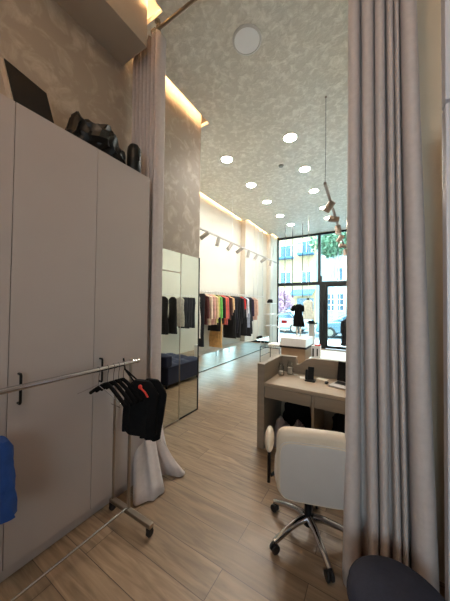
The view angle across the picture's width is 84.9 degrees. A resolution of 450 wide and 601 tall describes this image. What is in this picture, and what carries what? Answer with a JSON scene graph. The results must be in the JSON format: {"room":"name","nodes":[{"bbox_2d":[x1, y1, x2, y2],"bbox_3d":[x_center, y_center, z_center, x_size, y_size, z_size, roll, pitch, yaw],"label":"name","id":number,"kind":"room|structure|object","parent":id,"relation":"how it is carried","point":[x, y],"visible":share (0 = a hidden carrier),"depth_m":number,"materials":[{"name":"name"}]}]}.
{"room":"clothing store","nodes":[
{"label":"clothing store","id":0,"kind":"room"},
{"bbox_2d":[0,0,123,149],"bbox_3d":[-1.943,-0.773,1.194,0.120,4.750,3.180,0,-1,31],"label":"wall","id":1,"kind":"structure","parent":0,"point":[39,38],"depth_m":2.05,"materials":[{"name":"paint"}]},
{"bbox_2d":[54,0,147,65],"bbox_3d":[-1.721,-2.803,1.102,0.360,0.690,3.160,0,-1,31],"label":"beam","id":2,"kind":"structure","parent":1,"relation":"attached to","point":[119,26],"depth_m":2.20,"materials":[{"name":"paint"}]},
{"bbox_2d":[123,58,200,257],"bbox_3d":[-1.428,-0.719,3.603,1.510,4.750,1.470,0,-1,31],"label":"wall","id":3,"kind":"structure","parent":0,"point":[182,143],"depth_m":3.45,"materials":[{"name":"paint"}]},
{"bbox_2d":[161,249,181,428],"bbox_3d":[-0.805,0.490,3.155,0.018,2.330,0.670,0,-1,31],"label":"wall mirror","id":4,"kind":"object","parent":3,"relation":"attached to","point":[172,261],"visible":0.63,"depth_m":3.29,"materials":[{"name":"mirror"}]},
{"bbox_2d":[179,254,199,419],"bbox_3d":[-0.519,0.500,3.624,0.018,2.335,0.424,0,-1,31],"label":"wall mirror","id":5,"kind":"object","parent":3,"relation":"attached to","point":[190,267],"visible":1,"depth_m":3.61,"materials":[{"name":"clear mirror"}]},
{"bbox_2d":[147,0,206,123],"bbox_3d":[1.182,-3.125,4.343,5.500,0.150,11.900,0,-1,31],"label":"ceiling","id":6,"kind":"structure","parent":0,"point":[152,6],"depth_m":2.62,"materials":[{"name":"paint"}]},
{"bbox_2d":[199,192,240,350],"bbox_3d":[-0.301,-0.637,7.044,0.150,4.750,8.520,0,-1,31],"label":"wall","id":7,"kind":"structure","parent":0,"point":[220,268],"depth_m":7.09,"materials":[{"name":"white paint"}]},
{"bbox_2d":[200,291,262,296],"bbox_3d":[-0.043,-0.190,6.974,0.364,0.027,5.050,0,-1,31],"label":"rail","id":8,"kind":"object","parent":7,"relation":"attached to","point":[200,291],"visible":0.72,"depth_m":6.81,"materials":[{"name":"white metal"}]},
{"bbox_2d":[199,300,200,337],"bbox_3d":[-0.724,0.292,5.544,0.454,1.082,0.095,0,-1,34],"label":"shirt","id":9,"kind":"object","parent":8,"relation":"hanging from","point":[199,300],"visible":0.12,"depth_m":5.42,"materials":[{"name":"fabric"}]},
{"bbox_2d":[199,293,204,346],"bbox_3d":[-0.617,0.407,5.708,0.380,1.302,0.071,0,-1,36],"label":"trousers","id":10,"kind":"object","parent":8,"relation":"hanging from","point":[202,295],"visible":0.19,"depth_m":5.61,"materials":[{"name":"fabric"}]},
{"bbox_2d":[204,295,209,324],"bbox_3d":[-0.562,0.159,5.799,0.469,0.802,0.096,0,-1,29],"label":"shirt","id":11,"kind":"object","parent":8,"relation":"hanging from","point":[207,305],"visible":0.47,"depth_m":5.69,"materials":[{"name":"fabric"}]},
{"bbox_2d":[205,291,212,324],"bbox_3d":[-0.490,0.173,5.918,0.509,0.822,0.096,0,-1,37],"label":"blouse","id":12,"kind":"object","parent":8,"relation":"hanging from","point":[210,297],"visible":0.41,"depth_m":5.77,"materials":[{"name":"fabric"}]},
{"bbox_2d":[208,291,215,324],"bbox_3d":[-0.427,0.175,6.019,0.481,0.822,0.095,0,-1,31],"label":"blouse","id":13,"kind":"object","parent":8,"relation":"hanging from","point":[214,298],"visible":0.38,"depth_m":5.89,"materials":[{"name":"fabric"}]},
{"bbox_2d":[208,295,220,330],"bbox_3d":[-0.274,0.272,6.276,0.442,1.002,0.096,0,-1,38],"label":"dress","id":14,"kind":"object","parent":8,"relation":"hanging from","point":[217,327],"visible":0.35,"depth_m":6.17,"materials":[{"name":"fabric"}]},
{"bbox_2d":[211,294,218,324],"bbox_3d":[-0.375,0.178,6.106,0.521,0.822,0.097,0,-1,33],"label":"jacket","id":15,"kind":"object","parent":8,"relation":"hanging from","point":[216,297],"visible":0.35,"depth_m":5.96,"materials":[{"name":"fabric"}]},
{"bbox_2d":[209,295,221,347],"bbox_3d":[-0.237,0.484,6.339,0.408,1.422,0.095,0,-1,32],"label":"dress","id":16,"kind":"object","parent":8,"relation":"hanging from","point":[215,337],"visible":0.38,"depth_m":6.28,"materials":[{"name":"fabric"}]},
{"bbox_2d":[212,291,219,322],"bbox_3d":[-0.316,0.160,6.201,0.494,0.782,0.093,0,-1,37],"label":"shirt","id":17,"kind":"object","parent":8,"relation":"hanging from","point":[212,291],"visible":0.2,"depth_m":6.05,"materials":[{"name":"fabric"}]},
{"bbox_2d":[215,293,222,317],"bbox_3d":[-0.254,0.178,6.303,0.466,0.812,0.096,0,-1,31],"label":"shirt","id":18,"kind":"object","parent":8,"relation":"hanging from","point":[221,299],"visible":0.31,"depth_m":6.18,"materials":[{"name":"fabric"}]},
{"bbox_2d":[218,292,225,323],"bbox_3d":[-0.188,0.186,6.412,0.518,0.822,0.093,0,-1,37],"label":"shirt","id":19,"kind":"object","parent":8,"relation":"hanging from","point":[223,298],"visible":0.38,"depth_m":6.26,"materials":[{"name":"fabric"}]},
{"bbox_2d":[220,292,227,323],"bbox_3d":[-0.135,0.198,6.499,0.490,0.842,0.097,0,-1,37],"label":"shirt","id":20,"kind":"object","parent":8,"relation":"hanging from","point":[220,292],"visible":0.23,"depth_m":6.37,"materials":[{"name":"fabric"}]},
{"bbox_2d":[222,292,228,324],"bbox_3d":[-0.082,0.211,6.585,0.462,0.862,0.093,0,-1,32],"label":"shirt","id":21,"kind":"object","parent":8,"relation":"hanging from","point":[222,292],"visible":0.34,"depth_m":6.46,"materials":[{"name":"fabric"}]},
{"bbox_2d":[225,293,232,319],"bbox_3d":[-0.010,0.154,6.704,0.502,0.742,0.097,0,-1,27],"label":"jacket","id":22,"kind":"object","parent":8,"relation":"hanging from","point":[230,298],"visible":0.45,"depth_m":6.59,"materials":[{"name":"fabric"}]},
{"bbox_2d":[223,293,235,338],"bbox_3d":[0.134,0.420,6.937,0.453,1.262,0.095,0,-1,35],"label":"dress","id":23,"kind":"object","parent":8,"relation":"hanging from","point":[229,331],"visible":0.6,"depth_m":6.86,"materials":[{"name":"fabric"}]},
{"bbox_2d":[232,295,238,332],"bbox_3d":[0.204,0.358,7.060,0.423,1.132,0.095,0,-1,30],"label":"dress","id":24,"kind":"object","parent":8,"relation":"hanging from","point":[236,298],"visible":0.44,"depth_m":6.97,"materials":[{"name":"fabric"}]},
{"bbox_2d":[235,296,240,337],"bbox_3d":[0.289,0.437,7.195,0.394,1.282,0.095,0,-1,25],"label":"coat","id":25,"kind":"object","parent":8,"relation":"hanging from","point":[238,335],"visible":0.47,"depth_m":7.11,"materials":[{"name":"fabric"}]},
{"bbox_2d":[237,296,244,323],"bbox_3d":[0.354,0.240,7.301,0.499,0.882,0.097,0,-1,30],"label":"shirt","id":26,"kind":"object","parent":8,"relation":"hanging from","point":[242,311],"visible":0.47,"depth_m":7.19,"materials":[{"name":"fabric"}]},
{"bbox_2d":[241,297,246,333],"bbox_3d":[0.473,0.405,7.501,0.449,1.202,0.095,0,-1,25],"label":"dress","id":27,"kind":"object","parent":8,"relation":"hanging from","point":[244,325],"visible":0.34,"depth_m":7.41,"materials":[{"name":"fabric"}]},
{"bbox_2d":[241,297,250,335],"bbox_3d":[0.652,0.463,7.793,0.428,1.302,0.096,0,-1,34],"label":"dress","id":28,"kind":"object","parent":8,"relation":"hanging from","point":[248,328],"visible":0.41,"depth_m":7.69,"materials":[{"name":"fabric"}]},
{"bbox_2d":[243,294,249,327],"bbox_3d":[0.577,0.320,7.679,0.451,1.022,0.095,0,-1,26],"label":"dress","id":29,"kind":"object","parent":8,"relation":"hanging from","point":[248,317],"visible":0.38,"depth_m":7.57,"materials":[{"name":"fabric"}]},
{"bbox_2d":[244,297,248,316],"bbox_3d":[0.542,0.158,7.609,0.483,0.702,0.093,0,-1,38],"label":"shirt","id":30,"kind":"object","parent":8,"relation":"hanging from","point":[247,306],"visible":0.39,"depth_m":7.46,"materials":[{"name":"fabric"}]},
{"bbox_2d":[248,297,252,333],"bbox_3d":[0.726,0.435,7.863,0.359,1.242,0.095,0,-1,37],"label":"dress","id":31,"kind":"object","parent":8,"relation":"hanging from","point":[248,297],"visible":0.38,"depth_m":7.76,"materials":[{"name":"fabric"}]},
{"bbox_2d":[249,297,254,320],"bbox_3d":[0.777,0.238,7.955,0.399,0.842,0.097,0,-1,36],"label":"jacket","id":32,"kind":"object","parent":8,"relation":"hanging from","point":[253,312],"visible":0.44,"depth_m":7.84,"materials":[{"name":"fabric"}]},
{"bbox_2d":[252,295,258,319],"bbox_3d":[0.933,0.235,8.212,0.408,0.822,0.096,0,-1,34],"label":"shirt","id":33,"kind":"object","parent":8,"relation":"hanging from","point":[256,310],"visible":0.52,"depth_m":8.11,"materials":[{"name":"fabric"}]},
{"bbox_2d":[240,219,266,340],"bbox_3d":[1.090,-0.582,9.017,0.170,4.750,1.900,0,-1,31],"label":"pilaster","id":34,"kind":"object","parent":7,"relation":"attached to","point":[251,270],"visible":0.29,"depth_m":8.80,"materials":[{"name":"white paint"}]},
{"bbox_2d":[266,233,277,346],"bbox_3d":[1.856,-0.551,10.119,0.330,4.750,0.780,0,-1,31],"label":"pilaster","id":35,"kind":"object","parent":7,"relation":"attached to","point":[271,254],"visible":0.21,"depth_m":9.89,"materials":[{"name":"white paint"}]},
{"bbox_2d":[0,345,444,600],"bbox_3d":[1.088,1.757,4.181,5.500,0.120,11.750,0,-1,31],"label":"floor","id":36,"kind":"structure","parent":0,"point":[215,526],"depth_m":1.70,"materials":[{"name":"brown wood"}]},
{"bbox_2d":[0,93,149,582],"bbox_3d":[-1.402,0.222,1.515,0.452,2.785,2.015,0,-1,31],"label":"wardrobe","id":37,"kind":"object","parent":36,"relation":"on","point":[74,217],"visible":0.94,"depth_m":1.65,"materials":[{"name":"laminate"}]},
{"bbox_2d":[0,56,53,122],"bbox_3d":[-1.283,-1.325,1.614,0.138,0.319,0.280,0,-1,17],"label":"framed panel","id":38,"kind":"object","parent":37,"relation":"on","point":[19,88],"visible":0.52,"depth_m":1.57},
{"bbox_2d":[65,111,125,164],"bbox_3d":[-1.045,-1.306,1.996,0.316,0.295,0.544,0,-1,31],"label":"plastic bag","id":39,"kind":"object","parent":37,"relation":"on","point":[100,136],"visible":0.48,"depth_m":1.88,"materials":[{"name":"black plastic"}]},
{"bbox_2d":[127,143,140,172],"bbox_3d":[-0.833,-1.285,2.247,0.124,0.268,0.124,1,-1,-18],"label":"canister","id":40,"kind":"object","parent":37,"relation":"on","point":[133,150],"visible":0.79,"depth_m":2.20,"materials":[{"name":"black plastic"}]},
{"bbox_2d":[0,358,153,600],"bbox_3d":[-1.151,1.013,1.063,0.455,1.189,1.917,0,-1,31],"label":"clothes rack","id":41,"kind":"object","parent":36,"relation":"on","point":[114,502],"visible":0.96,"depth_m":1.71,"materials":[{"name":"silver metal"}]},
{"bbox_2d":[78,367,120,407],"bbox_3d":[-0.839,0.557,1.628,0.402,0.236,0.005,0,-1,23],"label":"clothes hanger","id":42,"kind":"object","parent":41,"relation":"hanging from","point":[99,367],"visible":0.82,"depth_m":1.62,"materials":[{"name":"black metal"},{"name":"chrome"}]},
{"bbox_2d":[89,365,127,408],"bbox_3d":[-0.806,0.564,1.683,0.443,0.247,0.026,0,-1,34],"label":"clothes hanger","id":43,"kind":"object","parent":41,"relation":"hanging from","point":[114,391],"visible":0.88,"depth_m":1.64,"materials":[{"name":"black plastic"}]},
{"bbox_2d":[95,363,132,405],"bbox_3d":[-0.782,0.565,1.722,0.443,0.247,0.026,0,-1,34],"label":"clothes hanger","id":44,"kind":"object","parent":41,"relation":"hanging from","point":[113,382],"visible":0.76,"depth_m":1.66,"materials":[{"name":"black plastic"}]},
{"bbox_2d":[101,362,138,403],"bbox_3d":[-0.761,0.566,1.756,0.443,0.247,0.026,0,-1,34],"label":"clothes hanger","id":45,"kind":"object","parent":41,"relation":"hanging from","point":[118,380],"visible":0.75,"depth_m":1.69,"materials":[{"name":"black plastic"}]},
{"bbox_2d":[106,361,142,401],"bbox_3d":[-0.741,0.567,1.790,0.443,0.247,0.026,0,-1,34],"label":"clothes hanger","id":46,"kind":"object","parent":41,"relation":"hanging from","point":[123,379],"visible":0.69,"depth_m":1.73,"materials":[{"name":"black plastic"}]},
{"bbox_2d":[122,358,166,441],"bbox_3d":[-0.592,0.709,1.771,0.358,0.561,0.151,0,-1,21],"label":"jacket","id":47,"kind":"object","parent":46,"relation":"hanging from","point":[144,419],"visible":0.88,"depth_m":1.71,"materials":[{"name":"black fabric"}]},
{"bbox_3d":[-1.139,0.544,1.137,0.438,0.238,0.016,0,-1,31],"label":"clothes hanger","id":48,"kind":"object","parent":41,"relation":"hanging from","visible":0},
{"bbox_2d":[0,436,17,523],"bbox_3d":[-1.163,0.852,1.274,0.260,0.451,0.153,0,-1,12],"label":"shirt","id":49,"kind":"object","parent":48,"relation":"hanging from","point":[8,495],"visible":1,"depth_m":1.23,"materials":[{"name":"fabric"}]},
{"bbox_2d":[199,336,268,372],"bbox_3d":[0.017,1.535,7.119,0.301,0.418,6.120,0,-1,31],"label":"plinth","id":50,"kind":"object","parent":36,"relation":"on","point":[210,358],"visible":0.46,"depth_m":7.02,"materials":[{"name":"stone"}]},
{"bbox_2d":[253,225,254,339],"bbox_3d":[1.012,-0.650,8.610,0.060,4.031,0.058,0,-1,31],"label":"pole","id":51,"kind":"object","parent":36,"relation":"on","point":[254,225],"visible":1,"depth_m":8.60,"materials":[{"name":"white metal"}]},
{"bbox_2d":[257,227,258,336],"bbox_3d":[1.189,-0.642,8.900,0.060,4.031,0.058,0,-1,31],"label":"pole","id":52,"kind":"object","parent":36,"relation":"on","point":[258,227],"visible":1,"depth_m":8.88,"materials":[{"name":"white metal"}]},
{"bbox_2d":[262,233,262,299],"bbox_3d":[1.407,-0.633,9.259,0.060,4.031,0.058,0,-1,31],"label":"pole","id":53,"kind":"object","parent":36,"relation":"on","point":[262,233],"visible":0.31,"depth_m":9.26,"materials":[{"name":"white metal"}]},
{"bbox_2d":[265,233,275,346],"bbox_3d":[1.747,-0.417,9.374,0.260,4.450,0.560,0,-1,31],"label":"shelf unit","id":54,"kind":"object","parent":36,"relation":"on","point":[269,314],"visible":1,"depth_m":9.23,"materials":[{"name":"white paint"}]},
{"bbox_2d":[260,344,280,356],"bbox_3d":[1.452,1.534,7.216,0.578,0.455,0.818,0,-1,31],"label":"glass table","id":55,"kind":"object","parent":36,"relation":"on","point":[266,344],"visible":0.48,"depth_m":7.02,"materials":[{"name":"black metal"}]},
{"bbox_2d":[268,342,279,345],"bbox_3d":[1.481,1.284,7.264,0.320,0.045,0.400,0,-1,31],"label":"shirt","id":56,"kind":"object","parent":55,"relation":"on","point":[271,343],"visible":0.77,"depth_m":7.17,"materials":[{"name":"fabric"}]},
{"bbox_2d":[274,416,289,446],"bbox_3d":[0.659,1.503,2.836,0.201,0.322,0.270,0,-1,31],"label":"bag","id":57,"kind":"object","parent":36,"relation":"on","point":[280,422],"visible":0.49,"depth_m":2.80,"materials":[{"name":"grey fabric"}]},
{"bbox_2d":[280,335,312,363],"bbox_3d":[1.881,1.351,6.432,0.660,0.800,0.820,0,-1,31],"label":"display table","id":58,"kind":"object","parent":36,"relation":"on","point":[292,345],"visible":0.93,"depth_m":6.13,"materials":[{"name":"white paint"}]},
{"bbox_2d":[296,327,301,336],"bbox_3d":[1.962,0.522,6.546,0.180,0.860,0.180,0,-1,31],"label":"mannequin","id":59,"kind":"object","parent":58,"relation":"on","point":[297,335],"visible":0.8,"depth_m":6.51},
{"bbox_2d":[290,304,304,326],"bbox_3d":[1.937,0.394,6.566,0.383,0.600,0.178,0,-1,31],"label":"dress","id":60,"kind":"object","parent":59,"relation":"on","point":[298,320],"visible":1,"depth_m":6.49,"materials":[{"name":"fabric"}]},
{"bbox_2d":[282,402,310,427],"bbox_3d":[0.879,1.384,3.002,0.362,0.572,0.208,0,-1,16],"label":"bag","id":61,"kind":"object","parent":36,"relation":"on","point":[292,412],"visible":0.31,"depth_m":2.94,"materials":[{"name":"black fabric"}]},
{"bbox_2d":[293,419,304,427],"bbox_3d":[0.843,1.518,2.800,0.163,0.294,0.223,0,-2,44],"label":"bag","id":62,"kind":"object","parent":36,"relation":"on","point":[298,423],"visible":0.28,"depth_m":2.80,"materials":[{"name":"grey fabric"}]},
{"bbox_2d":[257,354,345,448],"bbox_3d":[1.154,1.190,2.700,1.445,0.955,0.675,0,-1,31],"label":"reception desk","id":63,"kind":"object","parent":36,"relation":"on","point":[274,389],"visible":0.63,"depth_m":2.78,"materials":[{"name":"laminate"}]},
{"bbox_2d":[287,367,292,373],"bbox_3d":[0.819,0.844,3.098,0.076,0.170,0.076,0,-1,31],"label":"glass jar","id":64,"kind":"object","parent":63,"relation":"on","point":[289,369],"visible":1,"depth_m":3.08,"materials":[{"name":"glass"}]},
{"bbox_2d":[305,366,315,382],"bbox_3d":[0.984,0.851,2.841,0.120,0.148,0.113,0,-1,31],"label":"desk phone","id":65,"kind":"object","parent":63,"relation":"on","point":[309,373],"visible":1,"depth_m":2.86,"materials":[{"name":"black plastic"}]},
{"bbox_2d":[311,344,320,357],"bbox_3d":[2.047,1.132,5.513,0.190,0.300,0.126,0,-1,31],"label":"display box","id":66,"kind":"object","parent":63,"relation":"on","point":[315,349],"visible":0.94,"depth_m":5.46,"materials":[{"name":"white paint"}]},
{"bbox_2d":[328,361,345,389],"bbox_3d":[1.333,0.810,2.624,0.286,0.224,0.340,2,-2,-45],"label":"laptop","id":67,"kind":"object","parent":63,"relation":"on","point":[341,375],"visible":0.43,"depth_m":2.77,"materials":[{"name":"black metal"}]},
{"bbox_2d":[265,426,345,582],"bbox_3d":[0.586,1.221,1.719,0.615,0.839,0.598,0,-1,11],"label":"office chair","id":68,"kind":"object","parent":36,"relation":"on","point":[309,463],"visible":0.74,"depth_m":1.50,"materials":[{"name":"white leather"}]},
{"bbox_2d":[306,322,317,344],"bbox_3d":[2.868,1.262,8.117,0.380,1.067,0.380,0,-1,31],"label":"pedestal table","id":69,"kind":"object","parent":36,"relation":"on","point":[311,325],"visible":0.59,"depth_m":8.04,"materials":[{"name":"white paint"}]},
{"bbox_2d":[310,350,345,360],"bbox_3d":[2.643,1.520,5.711,1.080,0.450,1.270,0,-1,31],"label":"plinth","id":70,"kind":"object","parent":36,"relation":"on","point":[332,355],"visible":0.11,"depth_m":5.79,"materials":[{"name":"white paint"}]},
{"bbox_2d":[331,413,344,432],"bbox_3d":[1.324,1.399,2.641,0.398,0.536,0.285,0,-1,31],"label":"bag","id":71,"kind":"object","parent":36,"relation":"on","point":[338,419],"visible":0.14,"depth_m":2.61,"materials":[{"name":"black fabric"}]},
{"bbox_2d":[346,555,445,600],"bbox_3d":[0.682,1.389,0.953,0.380,0.477,0.380,0,-1,31],"label":"stool","id":72,"kind":"object","parent":36,"relation":"on","point":[370,577],"visible":1,"depth_m":1.01,"materials":[{"name":"fabric"}]},
{"bbox_2d":[147,0,347,237],"bbox_3d":[1.212,-2.777,4.257,5.160,0.050,11.600,0,-1,31],"label":"ceiling","id":73,"kind":"structure","parent":0,"point":[248,104],"depth_m":3.40,"materials":[{"name":"paint"}]},
{"bbox_2d":[151,0,196,34],"bbox_3d":[0.627,-2.744,1.671,3.225,0.132,0.068,0,-1,31],"label":"curtain rod","id":74,"kind":"object","parent":73,"relation":"attached to","point":[159,25],"visible":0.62,"depth_m":2.36,"materials":[{"name":"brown metal"}]},
{"bbox_2d":[131,29,184,505],"bbox_3d":[-0.766,-0.532,2.347,0.707,4.320,0.533,0,-1,31],"label":"curtain","id":75,"kind":"object","parent":74,"relation":"hanging from","point":[152,460],"visible":0.49,"depth_m":2.43,"materials":[{"name":"grey fabric"}]},
{"bbox_2d":[342,0,439,592],"bbox_3d":[0.938,-0.532,1.426,0.462,4.318,0.301,0,-1,20],"label":"curtain","id":76,"kind":"object","parent":74,"relation":"hanging from","point":[390,496],"visible":0.94,"depth_m":1.35,"materials":[{"name":"grey fabric"}]},
{"bbox_2d":[221,155,232,162],"bbox_3d":[0.035,-2.748,4.786,0.244,0.012,0.244,0,-1,31],"label":"recessed light","id":77,"kind":"object","parent":73,"relation":"in","point":[226,158],"visible":1,"depth_m":4.78,"materials":[{"name":"white paint"}]},
{"bbox_2d":[222,157,231,161],"bbox_3d":[0.035,-2.749,4.786,0.198,0.007,0.198,0,-1,31],"label":"diffuser","id":78,"kind":"object","parent":77,"relation":"attached to","point":[224,159],"depth_m":4.79,"materials":[{"name":"white plastic"}]},
{"bbox_2d":[200,201,276,266],"bbox_3d":[0.520,-1.965,6.854,0.216,1.484,5.350,0,-1,31],"label":"track light","id":79,"kind":"object","parent":73,"relation":"hanging from","point":[206,233],"visible":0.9,"depth_m":6.27,"materials":[{"name":"metal"}]},
{"bbox_2d":[232,23,261,55],"bbox_3d":[0.236,-2.786,2.638,0.312,0.018,0.312,0,-1,31],"label":"ceiling panel","id":80,"kind":"object","parent":73,"relation":"attached to","point":[247,38],"visible":1,"depth_m":2.62,"materials":[{"name":"white plastic"}]},
{"bbox_2d":[246,182,255,187],"bbox_3d":[0.614,-2.721,5.792,0.244,0.012,0.244,0,-1,31],"label":"recessed light","id":81,"kind":"object","parent":73,"relation":"in","point":[250,184],"visible":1,"depth_m":5.76,"materials":[{"name":"white paint"}]},
{"bbox_2d":[262,200,270,203],"bbox_3d":[1.145,-2.697,6.721,0.244,0.012,0.244,0,-1,31],"label":"recessed light","id":82,"kind":"object","parent":73,"relation":"in","point":[264,201],"visible":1,"depth_m":6.70,"materials":[{"name":"white paint"}]},
{"bbox_2d":[284,225,285,305],"bbox_3d":[2.111,-1.228,8.646,0.040,2.850,0.040,0,-1,31],"label":"suspension rod","id":83,"kind":"object","parent":73,"relation":"hanging from","point":[285,225],"visible":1,"depth_m":8.65,"materials":[{"name":"metal"}]},
{"bbox_2d":[283,132,297,142],"bbox_3d":[1.099,-2.749,4.149,0.244,0.012,0.244,0,-1,31],"label":"recessed light","id":84,"kind":"object","parent":73,"relation":"in","point":[291,136],"visible":1,"depth_m":4.14,"materials":[{"name":"white paint"}]},
{"bbox_2d":[284,134,295,141],"bbox_3d":[1.099,-2.749,4.149,0.198,0.007,0.198,0,-1,31],"label":"diffuser","id":85,"kind":"object","parent":84,"relation":"attached to","point":[287,137],"depth_m":4.14,"materials":[{"name":"white plastic"}]},
{"bbox_2d":[292,225,292,297],"bbox_3d":[2.352,-1.377,8.562,0.040,2.550,0.040,0,-1,31],"label":"suspension rod","id":86,"kind":"object","parent":73,"relation":"hanging from","point":[292,225],"visible":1,"depth_m":8.55,"materials":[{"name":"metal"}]},
{"bbox_2d":[302,223,302,297],"bbox_3d":[2.660,-1.376,8.433,0.040,2.550,0.040,0,-1,31],"label":"suspension rod","id":87,"kind":"object","parent":73,"relation":"hanging from","point":[302,223],"visible":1,"depth_m":8.42,"materials":[{"name":"metal"}]},
{"bbox_2d":[299,166,310,171],"bbox_3d":[1.655,-2.724,5.098,0.244,0.012,0.244,0,-1,31],"label":"recessed light","id":88,"kind":"object","parent":73,"relation":"in","point":[303,168],"visible":1,"depth_m":5.10,"materials":[{"name":"white paint"}]},
{"bbox_2d":[300,167,309,171],"bbox_3d":[1.655,-2.724,5.098,0.198,0.007,0.198,0,-1,31],"label":"diffuser","id":89,"kind":"object","parent":88,"relation":"attached to","point":[302,169],"depth_m":5.10,"materials":[{"name":"white plastic"}]},
{"bbox_2d":[303,216,313,318],"bbox_3d":[2.615,-1.041,7.689,0.345,3.250,0.116,0,-1,31],"label":"white top","id":90,"kind":"object","parent":73,"relation":"hanging from","point":[308,313],"visible":0.94,"depth_m":7.64,"materials":[{"name":"fabric"}]},
{"bbox_2d":[309,188,318,192],"bbox_3d":[2.188,-2.699,6.049,0.244,0.012,0.244,0,-1,31],"label":"recessed light","id":91,"kind":"object","parent":73,"relation":"in","point":[314,190],"visible":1,"depth_m":6.03,"materials":[{"name":"white paint"}]},
{"bbox_2d":[323,96,346,255],"bbox_3d":[2.441,-2.006,5.292,0.208,1.423,4.519,0,-1,29],"label":"track light","id":92,"kind":"object","parent":73,"relation":"hanging from","point":[330,205],"visible":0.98,"depth_m":4.43,"materials":[{"name":"brown metal"}]},
{"bbox_2d":[340,319,345,345],"bbox_3d":[3.838,-0.611,7.752,0.364,4.080,0.207,0,-1,31],"label":"coat","id":93,"kind":"object","parent":73,"relation":"hanging from","point":[343,323],"visible":0.45,"depth_m":7.71,"materials":[{"name":"fabric"}]},
{"bbox_2d":[417,0,444,582],"bbox_3d":[1.742,-0.730,1.283,1.260,4.750,0.130,0,-1,31],"label":"wall","id":94,"kind":"structure","parent":0,"point":[428,11],"depth_m":1.49,"materials":[{"name":"paint"}]},
{"bbox_3d":[4.161,-0.542,9.270,5.450,4.750,0.170,0,-1,31],"label":"wall","id":95,"kind":"structure","parent":0,"visible":0},
{"bbox_2d":[277,229,346,348],"bbox_3d":[4.065,-0.403,9.266,4.410,4.470,0.130,0,-1,31],"label":"window","id":96,"kind":"structure","parent":95,"relation":"in","point":[322,284],"depth_m":9.47,"materials":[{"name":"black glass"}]},
{"bbox_2d":[276,312,292,330],"bbox_3d":[2.437,1.107,10.118,0.796,1.288,0.036,0,-1,31],"label":"sign","id":97,"kind":"object","parent":96,"relation":"attached to","point":[282,321],"visible":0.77,"depth_m":10.10,"materials":[{"name":"white plastic"}]},
{"bbox_2d":[323,284,346,349],"bbox_3d":[4.316,0.605,9.021,1.329,2.410,0.200,0,-1,31],"label":"door","id":98,"kind":"structure","parent":96,"relation":"attached to","point":[327,286],"depth_m":9.29,"materials":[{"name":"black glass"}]},
{"bbox_3d":[1.274,-0.772,-0.551,0.150,4.750,3.550,0,-1,31],"label":"wall","id":99,"kind":"structure","parent":0,"visible":0},
{"bbox_2d":[441,0,449,600],"bbox_3d":[1.463,-0.590,0.918,0.977,4.450,0.096,0,-1,31],"label":"door","id":100,"kind":"structure","parent":99,"relation":"in","point":[445,4],"depth_m":1.15,"materials":[{"name":"black metal"}]},
{"label":"outside","id":101,"kind":"structure","parent":0,"visible":0},
{"bbox_3d":[8.770,2.263,20.132,54.000,0.280,4.400,0,-1,31],"label":"pavement","id":102,"kind":"object","parent":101,"visible":0},
{"bbox_2d":[279,236,316,324],"bbox_3d":[6.799,-3.781,24.544,5.250,12.100,7.200,0,-1,31],"label":"apartment building","id":103,"kind":"structure","parent":102,"relation":"on","point":[285,247],"depth_m":21.76,"materials":[{"name":"white paint"}]},
{"bbox_2d":[316,238,344,324],"bbox_3d":[13.476,-3.269,21.452,9.330,11.100,6.100,0,-1,31],"label":"apartment building","id":104,"kind":"structure","parent":102,"relation":"on","point":[326,272],"depth_m":20.68,"materials":[{"name":"white paint"}]},
{"bbox_2d":[328,293,344,310],"bbox_3d":[9.199,0.139,20.455,1.400,1.450,0.100,0,-1,31],"label":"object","id":105,"kind":"structure","parent":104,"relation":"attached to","point":[340,296],"depth_m":20.35,"materials":[{"name":"white glass"}]},
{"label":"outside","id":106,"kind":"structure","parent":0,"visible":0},
{"bbox_2d":[278,337,345,349],"bbox_3d":[4.184,1.952,10.694,28.000,0.140,2.500,0,-1,31],"label":"ground","id":107,"kind":"structure","parent":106,"point":[330,343],"depth_m":10.82,"materials":[{"name":"white"}]},
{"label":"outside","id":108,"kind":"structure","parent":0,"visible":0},
{"bbox_2d":[279,328,340,341],"bbox_3d":[5.802,2.182,15.266,54.000,0.180,7.000,0,-1,31],"label":"road","id":109,"kind":"structure","parent":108,"point":[337,337],"depth_m":14.98,"materials":[{"name":"grey asphalt"}]},
{"bbox_2d":[279,287,294,329],"bbox_3d":[2.914,0.619,13.899,1.927,2.806,1.949,0,-1,31],"label":"blossom tree","id":110,"kind":"object","parent":109,"relation":"on","point":[288,297],"visible":0.34,"depth_m":13.44,"materials":[{"name":"pink plant"}]},
{"bbox_2d":[279,310,311,333],"bbox_3d":[3.691,1.365,16.810,4.210,1.470,1.830,0,-1,31],"label":"car","id":111,"kind":"object","parent":109,"relation":"on","point":[285,316],"visible":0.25,"depth_m":15.62,"materials":[{"name":"white paint"}]},
{"bbox_2d":[309,232,346,320],"bbox_3d":[7.755,-1.743,17.311,3.531,7.762,3.602,0,-1,31],"label":"street tree","id":112,"kind":"object","parent":109,"relation":"on","point":[329,246],"visible":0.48,"depth_m":17.14,"materials":[{"name":"green plant"}]},
{"bbox_2d":[315,314,345,337],"bbox_3d":[7.259,1.335,13.346,4.210,1.470,1.830,0,-1,31],"label":"car","id":113,"kind":"object","parent":109,"relation":"on","point":[333,326],"visible":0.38,"depth_m":13.19,"materials":[{"name":"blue metal"}]},
{"bbox_2d":[344,256,346,313],"bbox_3d":[7.459,-0.495,15.031,0.309,5.206,0.309,1,-1,-14],"label":"trunk","id":114,"kind":"object","parent":109,"relation":"on","point":[345,257],"visible":0.18,"depth_m":14.99,"materials":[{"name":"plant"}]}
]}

